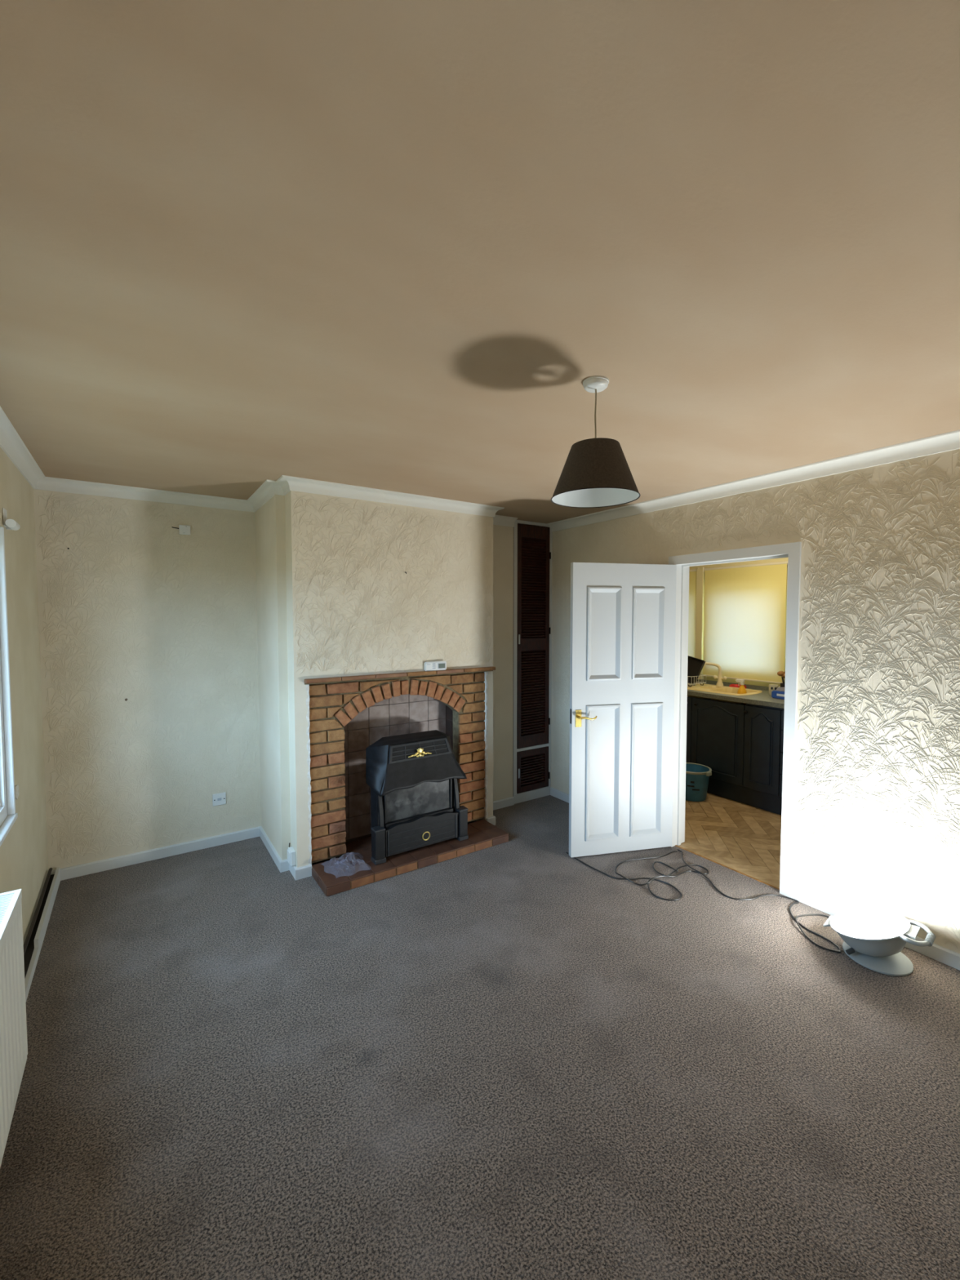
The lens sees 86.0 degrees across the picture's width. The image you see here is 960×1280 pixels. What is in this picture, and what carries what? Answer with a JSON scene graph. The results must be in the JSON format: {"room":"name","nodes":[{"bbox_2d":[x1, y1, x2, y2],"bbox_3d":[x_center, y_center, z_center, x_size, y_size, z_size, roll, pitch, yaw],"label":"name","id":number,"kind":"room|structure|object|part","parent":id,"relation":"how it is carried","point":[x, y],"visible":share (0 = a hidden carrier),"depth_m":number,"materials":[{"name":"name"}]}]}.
{"room":"living room","nodes":[
{"label":"living room","id":0,"kind":"room"},
{"bbox_2d":[0,447,48,943],"bbox_3d":[-1.287,0.363,0.840,0.260,2.460,5.540,-2,3,-34],"label":"wall","id":1,"kind":"structure","parent":0,"point":[24,851],"depth_m":2.63,"materials":[{"name":"paint"}]},
{"bbox_2d":[0,526,17,846],"bbox_3d":[-1.761,0.182,1.717,0.087,1.317,1.417,-2,3,-34],"label":"window","id":2,"kind":"structure","parent":1,"relation":"in","point":[7,798],"depth_m":2.29,"materials":[{"name":"white plastic"}]},
{"bbox_3d":[-1.773,0.172,1.707,0.055,1.295,1.395,-2,3,-34],"label":"frame","id":3,"kind":"part","parent":2,"relation":"part of","materials":[{"name":"white plastic"}]},
{"bbox_3d":[-1.737,0.828,1.761,0.032,0.023,1.417,-2,3,-34],"label":"sill","id":4,"kind":"part","parent":2,"relation":"part of","materials":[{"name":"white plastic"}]},
{"bbox_2d":[2,507,20,530],"bbox_3d":[-2.131,-0.550,2.339,0.048,0.088,0.095,-2,3,-34],"label":"bracket","id":5,"kind":"object","parent":1,"relation":"attached to","point":[11,524],"visible":1,"depth_m":2.31,"materials":[{"name":"white plastic"}]},
{"bbox_3d":[-2.152,-0.554,2.331,0.005,0.080,0.065,-2,3,-34],"label":"plate","id":6,"kind":"part","parent":5,"relation":"part of","materials":[{"name":"white plastic"}]},
{"bbox_2d":[0,888,27,1167],"bbox_3d":[-1.185,1.178,1.086,0.137,0.615,1.644,-2,3,-34],"label":"radiator","id":7,"kind":"object","parent":1,"relation":"attached to","point":[13,1023],"visible":1,"depth_m":1.58,"materials":[{"name":"white metal"}]},
{"bbox_2d":[0,888,22,951],"bbox_3d":[-1.153,0.886,1.056,0.103,0.030,1.580,-2,3,-34],"label":"grille","id":8,"kind":"object","parent":7,"relation":"attached to","point":[10,901],"depth_m":1.62,"materials":[{"name":"white metal"}]},
{"bbox_3d":[-1.592,1.133,1.721,0.102,0.578,0.006,-2,3,-34],"label":"panel","id":9,"kind":"part","parent":7,"relation":"part of","materials":[{"name":"white"}]},
{"bbox_2d":[14,784,18,799],"bbox_3d":[-2.155,0.706,2.393,0.006,0.067,0.080,-2,3,-34],"label":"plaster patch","id":10,"kind":"object","parent":1,"relation":"attached to","point":[16,787],"visible":0.96,"depth_m":2.38,"materials":[{"name":"beige paint"}]},
{"bbox_2d":[23,867,60,1001],"bbox_3d":[-2.068,1.471,2.343,0.056,0.112,1.984,-2,3,-34],"label":"baseboard","id":11,"kind":"structure","parent":1,"relation":"attached to","point":[35,936],"depth_m":2.60,"materials":[{"name":"white paint"}]},
{"bbox_2d":[0,406,517,527],"bbox_3d":[0.137,-0.875,1.740,3.169,0.069,5.300,-2,3,-34],"label":"crown molding","id":12,"kind":"structure","parent":1,"relation":"attached to","point":[11,442],"depth_m":3.29,"materials":[{"name":"white paint"}]},
{"bbox_2d":[33,488,261,871],"bbox_3d":[-1.185,0.214,4.165,3.613,2.460,0.123,-2,3,-34],"label":"wall","id":13,"kind":"structure","parent":0,"point":[150,615],"depth_m":3.40,"materials":[{"name":"paint"}]},
{"bbox_2d":[171,524,191,534],"bbox_3d":[-2.019,-0.747,3.477,0.110,0.062,0.024,-2,3,-34],"label":"junction box","id":14,"kind":"object","parent":13,"relation":"attached to","point":[183,529],"visible":1,"depth_m":3.48,"materials":[{"name":"white plastic"}]},
{"bbox_2d":[212,792,226,806],"bbox_3d":[-1.861,1.137,3.674,0.086,0.086,0.012,-2,3,-34],"label":"outlet","id":15,"kind":"object","parent":13,"relation":"attached to","point":[218,799],"visible":1,"depth_m":3.67,"materials":[{"name":"white plastic"}]},
{"bbox_2d":[254,490,493,867],"bbox_3d":[-0.766,0.226,3.886,1.548,2.460,0.813,-2,3,-34],"label":"wall","id":16,"kind":"structure","parent":0,"point":[335,596],"depth_m":3.41,"materials":[{"name":"paint"}]},
{"bbox_2d":[50,826,311,880],"bbox_3d":[-1.854,1.454,3.203,1.365,0.070,0.825,-2,3,-34],"label":"baseboard","id":17,"kind":"structure","parent":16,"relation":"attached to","point":[82,869],"depth_m":3.42,"materials":[{"name":"white paint"}]},
{"bbox_2d":[287,842,295,866],"bbox_3d":[-1.203,1.361,3.265,0.036,0.102,0.123,-2,3,-34],"label":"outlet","id":18,"kind":"object","parent":16,"relation":"attached to","point":[291,851],"visible":1,"depth_m":3.22,"materials":[{"name":"white plastic"}]},
{"bbox_2d":[0,0,959,523],"bbox_3d":[0.915,-0.998,2.588,5.911,0.100,6.150,-2,3,-34],"label":"ceiling","id":19,"kind":"structure","parent":0,"point":[388,245],"depth_m":1.14,"materials":[{"name":"paint"}]},
{"bbox_2d":[551,375,640,507],"bbox_3d":[0.410,-0.709,1.829,0.312,0.410,0.312,-2,3,-34],"label":"pendant lamp","id":20,"kind":"object","parent":19,"relation":"hanging from","point":[596,473],"visible":1,"depth_m":1.75,"materials":[{"name":"dark fabric"},{"name":"white plastic"}]},
{"bbox_3d":[0.410,-0.598,1.834,0.308,0.184,0.308,-2,3,-34],"label":"lamp shade","id":21,"kind":"part","parent":20,"relation":"part of","materials":[{"name":"black fabric"}]},
{"bbox_3d":[0.410,-0.506,1.839,0.312,0.003,0.312,-2,3,-34],"label":"rim trim","id":22,"kind":"part","parent":20,"relation":"part of","materials":[{"name":"white fabric"}]},
{"bbox_2d":[0,782,959,1279],"bbox_3d":[0.938,1.538,2.715,5.661,0.060,6.050,-2,3,-34],"label":"floor","id":23,"kind":"structure","parent":0,"point":[517,1058],"depth_m":1.82,"materials":[{"name":"carpet"}]},
{"bbox_2d":[304,666,508,896],"bbox_3d":[-0.476,0.847,3.582,1.430,1.246,0.557,-2,3,-34],"label":"brick fireplace","id":24,"kind":"object","parent":23,"relation":"on","point":[348,714],"visible":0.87,"depth_m":3.58,"materials":[{"name":"orange brick"}]},
{"bbox_2d":[365,729,468,865],"bbox_3d":[-0.418,1.034,3.500,0.700,0.761,0.231,-2,3,-34],"label":"fire","id":25,"kind":"object","parent":24,"relation":"on","point":[411,778],"visible":1,"depth_m":3.43,"materials":[{"name":"black metal"}]},
{"bbox_3d":[-0.649,1.082,3.334,0.024,0.260,0.069,-2,3,-34],"label":"rail","id":26,"kind":"part","parent":25,"relation":"part of","materials":[{"name":"black metal"}]},
{"bbox_3d":[-0.619,1.071,3.353,0.014,0.260,0.024,-2,3,-34],"label":"glass frame","id":27,"kind":"part","parent":25,"relation":"part of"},
{"bbox_3d":[-0.578,0.743,3.333,0.019,0.080,0.049,0,3,-1],"label":"grille frame","id":28,"kind":"part","parent":25,"relation":"part of","materials":[{"name":"black metal"}]},
{"bbox_3d":[-0.418,1.064,3.492,0.490,0.250,0.008,-2,3,-34],"label":"fire glass","id":29,"kind":"part","parent":25,"relation":"part of","materials":[{"name":"grey glass"}]},
{"bbox_3d":[-0.409,1.200,3.490,0.508,0.022,0.040,-2,3,-34],"label":"glass frame","id":30,"kind":"part","parent":25,"relation":"part of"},
{"bbox_3d":[-0.409,0.692,3.462,0.426,0.012,0.014,-2,3,-34],"label":"grille frame","id":31,"kind":"part","parent":25,"relation":"part of","materials":[{"name":"black metal"}]},
{"bbox_3d":[-0.392,0.784,3.441,0.468,0.012,0.014,-2,3,-34],"label":"grille frame","id":32,"kind":"part","parent":25,"relation":"part of","materials":[{"name":"black metal"}]},
{"bbox_2d":[391,740,448,760],"bbox_3d":[-0.402,0.738,3.454,0.428,0.080,0.028,-2,3,-34],"label":"grille","id":33,"kind":"object","parent":25,"relation":"attached to","point":[413,750],"depth_m":3.44,"materials":[{"name":"black metal"}]},
{"bbox_3d":[-0.385,1.302,3.462,0.544,0.176,0.020,-2,3,-34],"label":"panel","id":34,"kind":"part","parent":25,"relation":"part of","materials":[{"name":"black metal"}]},
{"bbox_3d":[-0.222,0.733,3.571,0.049,0.080,0.019,1,3,24],"label":"grille frame","id":35,"kind":"part","parent":25,"relation":"part of","materials":[{"name":"black metal"}]},
{"bbox_3d":[-0.208,1.058,3.628,0.014,0.260,0.024,-2,3,-34],"label":"glass frame","id":36,"kind":"part","parent":25,"relation":"part of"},
{"bbox_3d":[-0.175,1.067,3.651,0.024,0.260,0.069,-2,3,-34],"label":"rail","id":37,"kind":"part","parent":25,"relation":"part of","materials":[{"name":"black metal"}]},
{"bbox_2d":[424,661,446,671],"bbox_3d":[-0.317,0.186,3.674,0.168,0.065,0.026,-2,3,-30],"label":"thermostat","id":38,"kind":"object","parent":24,"relation":"on","point":[432,665],"visible":1,"depth_m":3.66,"materials":[{"name":"white plastic"}]},
{"bbox_2d":[512,520,552,804],"bbox_3d":[0.351,0.189,4.719,0.441,2.458,0.436,-2,3,-34],"label":"tall cabinet","id":39,"kind":"object","parent":23,"relation":"on","point":[532,540],"visible":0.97,"depth_m":4.55,"materials":[{"name":"brown wood"}]},
{"bbox_3d":[0.469,1.157,4.603,0.363,0.366,0.022,-2,3,-34],"label":"door","id":40,"kind":"part","parent":39,"relation":"part of","materials":[{"name":"brown wood"}]},
{"bbox_3d":[0.468,-0.030,4.550,0.363,1.946,0.022,-2,3,-34],"label":"door","id":41,"kind":"part","parent":39,"relation":"part of","materials":[{"name":"brown wood"}]},
{"bbox_2d":[566,852,708,901],"bbox_3d":[0.985,1.476,3.220,0.903,0.021,0.485,1,3,12],"label":"cable","id":42,"kind":"object","parent":23,"relation":"on","point":[677,868],"visible":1,"depth_m":3.23,"materials":[{"name":"black plastic"}]},
{"bbox_2d":[615,850,677,885],"bbox_3d":[1.085,1.466,3.401,0.264,0.023,0.613,2,3,36],"label":"cable tail","id":43,"kind":"object","parent":23,"relation":"on","point":[619,864],"visible":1,"depth_m":3.40,"materials":[{"name":"black plastic"}]},
{"bbox_2d":[685,696,692,762],"bbox_3d":[2.110,0.959,5.243,0.662,0.870,0.500,-2,3,-34],"label":"base unit","id":44,"kind":"object","parent":23,"relation":"on","point":[689,699],"visible":0.12,"depth_m":4.88,"materials":[{"name":"black wood"}]},
{"bbox_2d":[685,762,711,801],"bbox_3d":[1.919,1.286,4.644,0.322,0.274,0.336,-2,3,-34],"label":"bucket","id":45,"kind":"object","parent":23,"relation":"on","point":[697,775],"visible":0.62,"depth_m":4.53,"materials":[{"name":"teal plastic"}]},
{"bbox_2d":[690,697,745,803],"bbox_3d":[2.390,0.978,4.826,0.662,0.870,0.506,-2,3,-34],"label":"base unit","id":46,"kind":"object","parent":23,"relation":"on","point":[717,727],"visible":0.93,"depth_m":4.62,"materials":[{"name":"black wood"}]},
{"bbox_3d":[2.131,0.893,4.648,0.010,0.569,0.356,-2,3,-34],"label":"raised panel","id":47,"kind":"part","parent":46,"relation":"part of","materials":[{"name":"black wood"}]},
{"bbox_2d":[675,844,779,889],"bbox_3d":[1.598,1.487,3.364,0.012,0.023,0.735,-2,3,-34],"label":"threshold","id":48,"kind":"object","parent":23,"relation":"on","point":[675,845],"visible":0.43,"depth_m":3.33,"materials":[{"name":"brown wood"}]},
{"bbox_2d":[677,848,841,952],"bbox_3d":[1.550,1.484,3.033,0.352,0.020,1.120,-2,3,-34],"label":"cable","id":49,"kind":"object","parent":23,"relation":"on","point":[798,923],"visible":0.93,"depth_m":2.81,"materials":[{"name":"black plastic"}]},
{"bbox_2d":[742,703,782,814],"bbox_3d":[2.615,0.983,4.490,0.662,0.888,0.301,-2,3,-34],"label":"base unit","id":50,"kind":"object","parent":23,"relation":"on","point":[762,724],"visible":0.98,"depth_m":4.31,"materials":[{"name":"black wood"}]},
{"bbox_3d":[2.355,0.908,4.313,0.010,0.569,0.151,-2,3,-34],"label":"raised panel","id":51,"kind":"part","parent":50,"relation":"part of","materials":[{"name":"black wood"}]},
{"bbox_2d":[779,708,784,814],"bbox_3d":[2.837,0.998,4.158,0.662,0.888,0.500,-2,3,-34],"label":"base unit","id":52,"kind":"object","parent":23,"relation":"on","point":[783,709],"visible":0.11,"depth_m":4.18,"materials":[{"name":"black wood"}]},
{"bbox_2d":[687,679,784,708],"bbox_3d":[2.247,0.475,5.022,0.664,0.073,2.800,-2,3,-34],"label":"countertop","id":53,"kind":"structure","parent":52,"relation":"on","point":[763,698],"depth_m":4.56,"materials":[{"name":"grey laminate"}]},
{"bbox_2d":[704,662,726,686],"bbox_3d":[2.350,0.339,5.139,0.216,0.237,0.084,1,3,30],"label":"mixer tap","id":54,"kind":"object","parent":53,"relation":"on","point":[719,683],"visible":1,"depth_m":5.11,"materials":[{"name":"beige metal"}]},
{"bbox_3d":[2.322,0.280,5.139,0.168,0.118,0.033,1,3,19],"label":"spout","id":55,"kind":"part","parent":54,"relation":"part of","materials":[{"name":"beige metal"}]},
{"bbox_2d":[687,682,762,704],"bbox_3d":[2.208,0.538,5.071,0.450,0.154,1.000,-2,3,-34],"label":"sink","id":56,"kind":"object","parent":53,"relation":"in","point":[706,687],"visible":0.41,"depth_m":4.95,"materials":[{"name":"brown ceramic"}]},
{"bbox_2d":[687,674,706,686],"bbox_3d":[2.075,0.399,5.226,0.246,0.106,0.329,-2,3,-34],"label":"dish rack","id":57,"kind":"object","parent":56,"relation":"on","point":[702,675],"visible":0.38,"depth_m":5.10,"materials":[{"name":"white metal"}]},
{"bbox_2d":[687,655,705,685],"bbox_3d":[2.107,0.296,5.234,0.139,0.309,0.319,-2,3,-37],"label":"baking tray","id":58,"kind":"object","parent":57,"relation":"in","point":[695,665],"visible":0.44,"depth_m":5.18,"materials":[{"name":"black metal"}]},
{"bbox_2d":[735,679,746,705],"bbox_3d":[2.385,0.494,4.705,0.080,0.266,0.102,-2,3,-34],"label":"spray bottle","id":59,"kind":"object","parent":56,"relation":"in","point":[741,690],"visible":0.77,"depth_m":4.68,"materials":[{"name":"orange plastic"}]},
{"bbox_2d":[728,684,746,688],"bbox_3d":[2.537,0.453,5.065,0.075,0.035,0.150,-2,3,-34],"label":"cloth","id":60,"kind":"object","parent":53,"relation":"on","point":[731,685],"visible":0.67,"depth_m":5.06,"materials":[{"name":"red fabric"}]},
{"bbox_2d":[768,684,780,695],"bbox_3d":[2.610,0.446,4.561,0.078,0.093,0.102,0,3,-4],"label":"patterned mug","id":61,"kind":"object","parent":53,"relation":"on","point":[772,687],"visible":0.55,"depth_m":4.55,"materials":[{"name":"beige ceramic"}]},
{"bbox_2d":[771,690,784,699],"bbox_3d":[2.615,0.469,4.396,0.151,0.063,0.172,-2,3,-34],"label":"packet","id":62,"kind":"object","parent":53,"relation":"on","point":[775,694],"visible":0.46,"depth_m":4.38,"materials":[{"name":"blue"}]},
{"bbox_2d":[775,687,784,691],"bbox_3d":[2.624,0.422,4.399,0.110,0.026,0.150,-2,3,-34],"label":"folded cloth","id":63,"kind":"object","parent":62,"relation":"on","point":[780,689],"visible":0.38,"depth_m":4.40,"materials":[{"name":"grey"}]},
{"bbox_2d":[777,671,785,687],"bbox_3d":[2.695,0.377,4.552,0.084,0.233,0.113,-2,3,-34],"label":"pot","id":64,"kind":"object","parent":53,"relation":"on","point":[781,673],"visible":0.41,"depth_m":4.54,"materials":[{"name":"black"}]},
{"bbox_3d":[2.590,1.012,3.993,0.022,0.179,0.495,-2,3,-34],"label":"drawer","id":65,"kind":"part","parent":52,"relation":"part of","materials":[{"name":"black wood"}]},
{"bbox_3d":[2.590,1.196,4.001,0.022,0.182,0.495,-2,3,-34],"label":"drawer","id":66,"kind":"part","parent":52,"relation":"part of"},
{"bbox_3d":[2.590,0.829,3.985,0.022,0.179,0.495,-2,3,-34],"label":"drawer","id":67,"kind":"part","parent":52,"relation":"part of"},
{"bbox_3d":[2.590,0.658,3.977,0.022,0.156,0.495,-2,3,-34],"label":"drawer","id":68,"kind":"part","parent":52,"relation":"part of","materials":[{"name":"wood"}]},
{"bbox_2d":[822,904,935,976],"bbox_3d":[1.891,1.404,2.451,0.320,0.227,0.411,-2,3,-40],"label":"floor light","id":69,"kind":"object","parent":23,"relation":"on","point":[874,937],"visible":1,"depth_m":2.39,"materials":[{"name":"grey plastic"}]},
{"bbox_3d":[1.870,1.404,2.477,0.320,0.180,0.308,-2,3,-40],"label":"lamp shade","id":70,"kind":"part","parent":69,"relation":"part of","materials":[{"name":"grey"}]},
{"bbox_3d":[1.985,1.333,2.336,0.190,0.034,0.112,-2,3,-40],"label":"handle","id":71,"kind":"part","parent":69,"relation":"part of","materials":[{"name":"grey"}]},
{"bbox_2d":[493,524,513,801],"bbox_3d":[0.096,0.205,4.347,0.397,2.460,0.090,-2,3,-34],"label":"wall","id":72,"kind":"structure","parent":0,"point":[503,535],"depth_m":4.36,"materials":[{"name":"paint"}]},
{"bbox_2d":[486,796,514,825],"bbox_3d":[0.172,1.406,4.230,0.461,0.070,0.277,-2,3,-34],"label":"baseboard","id":73,"kind":"structure","parent":72,"relation":"attached to","point":[508,802],"depth_m":4.38,"materials":[{"name":"white paint"}]},
{"bbox_2d":[687,557,787,700],"bbox_3d":[2.766,0.175,4.966,0.250,2.460,4.050,-2,3,-34],"label":"kitchen window","id":74,"kind":"structure","parent":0,"point":[784,559],"depth_m":5.39,"materials":[{"name":"beige"}]},
{"bbox_2d":[688,568,700,657],"bbox_3d":[2.082,-0.208,5.793,0.046,1.137,0.830,-2,3,-34],"label":"roller blind","id":75,"kind":"object","parent":74,"relation":"attached to","point":[692,573],"visible":0.23,"depth_m":5.49,"materials":[{"name":"fabric"}]},
{"bbox_2d":[702,560,787,684],"bbox_3d":[2.583,-0.175,5.046,0.046,1.137,0.874,-2,3,-34],"label":"roller blind","id":76,"kind":"object","parent":74,"relation":"attached to","point":[744,606],"visible":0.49,"depth_m":5.01,"materials":[{"name":"fabric"}]},
{"bbox_3d":[2.802,-0.246,4.681,0.004,0.902,0.028,-1,3,-24],"label":"pull chain","id":77,"kind":"part","parent":76,"relation":"part of","materials":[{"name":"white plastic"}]},
{"bbox_2d":[520,448,959,953],"bbox_3d":[1.752,0.258,3.132,0.123,2.460,5.970,-2,3,-34],"label":"wall","id":78,"kind":"structure","parent":0,"point":[877,798],"depth_m":2.67,"materials":[{"name":"paint"}]},
{"bbox_2d":[550,786,568,803],"bbox_3d":[0.987,1.407,4.209,0.015,0.070,1.231,-2,3,-34],"label":"baseboard","id":79,"kind":"structure","parent":78,"relation":"attached to","point":[555,793],"depth_m":4.61,"materials":[{"name":"white paint"}]},
{"bbox_2d":[568,562,676,857],"bbox_3d":[0.982,0.473,3.525,0.770,1.977,0.148,-1,3,-13],"label":"door","id":80,"kind":"structure","parent":78,"relation":"in","point":[623,615],"depth_m":3.50,"materials":[{"name":"white wood"}]},
{"bbox_3d":[0.608,0.510,3.441,0.003,0.100,0.020,-1,3,-13],"label":"latch plate","id":81,"kind":"part","parent":80,"relation":"part of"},
{"bbox_3d":[0.657,0.523,3.430,0.042,0.115,0.005,-1,3,-13],"label":"handle plate","id":82,"kind":"part","parent":80,"relation":"part of","materials":[{"name":"gold metal"}]},
{"bbox_3d":[0.721,0.518,3.401,0.118,0.028,0.019,-1,3,-13],"label":"lever","id":83,"kind":"part","parent":80,"relation":"part of","materials":[{"name":"gold metal"}]},
{"bbox_3d":[0.829,0.898,3.509,0.238,0.912,0.020,-1,3,-13],"label":"panel","id":84,"kind":"part","parent":80,"relation":"part of","materials":[{"name":"grey wood"}]},
{"bbox_3d":[0.833,0.899,3.488,0.250,0.924,0.023,-1,3,-13],"label":"panel moulding","id":85,"kind":"part","parent":80,"relation":"part of","materials":[{"name":"grey wood"}]},
{"bbox_3d":[0.828,-0.042,3.467,0.238,0.614,0.020,-1,3,-13],"label":"panel","id":86,"kind":"part","parent":80,"relation":"part of","materials":[{"name":"grey wood"}]},
{"bbox_3d":[0.833,-0.041,3.446,0.250,0.626,0.023,-1,3,-13],"label":"panel moulding","id":87,"kind":"part","parent":80,"relation":"part of","materials":[{"name":"grey wood"}]},
{"bbox_3d":[1.147,0.895,3.582,0.230,0.912,0.020,-1,3,-13],"label":"panel","id":88,"kind":"part","parent":80,"relation":"part of","materials":[{"name":"grey wood"}]},
{"bbox_3d":[1.152,0.896,3.561,0.242,0.924,0.023,-1,3,-13],"label":"panel moulding","id":89,"kind":"part","parent":80,"relation":"part of","materials":[{"name":"grey wood"}]},
{"bbox_3d":[1.147,-0.045,3.540,0.230,0.614,0.020,-1,3,-13],"label":"panel","id":90,"kind":"part","parent":80,"relation":"part of","materials":[{"name":"grey wood"}]},
{"bbox_3d":[1.151,-0.044,3.519,0.242,0.626,0.023,-1,3,-13],"label":"panel moulding","id":91,"kind":"part","parent":80,"relation":"part of","materials":[{"name":"grey wood"}]},
{"bbox_2d":[668,542,801,897],"bbox_3d":[1.624,0.454,3.335,0.152,2.050,0.859,-2,3,-34],"label":"door frame","id":92,"kind":"structure","parent":78,"relation":"attached to","point":[793,551],"depth_m":3.05,"materials":[{"name":"white paint"}]},
{"bbox_2d":[546,429,959,532],"bbox_3d":[1.946,-0.916,2.627,0.062,0.069,4.760,-2,3,-34],"label":"crown molding","id":93,"kind":"structure","parent":78,"relation":"attached to","point":[950,441],"depth_m":2.93,"materials":[{"name":"white paint"}]},
{"bbox_2d":[791,885,845,915],"bbox_3d":[1.885,1.462,2.871,0.015,0.077,0.272,-2,3,-34],"label":"baseboard","id":94,"kind":"structure","parent":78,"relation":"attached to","point":[828,907],"depth_m":2.87,"materials":[{"name":"white paint"}]},
{"bbox_2d":[904,942,959,970],"bbox_3d":[2.161,1.480,2.459,0.015,0.077,0.203,-2,3,-34],"label":"baseboard","id":95,"kind":"structure","parent":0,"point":[943,955],"depth_m":2.43,"materials":[{"name":"white paint"}]}
]}

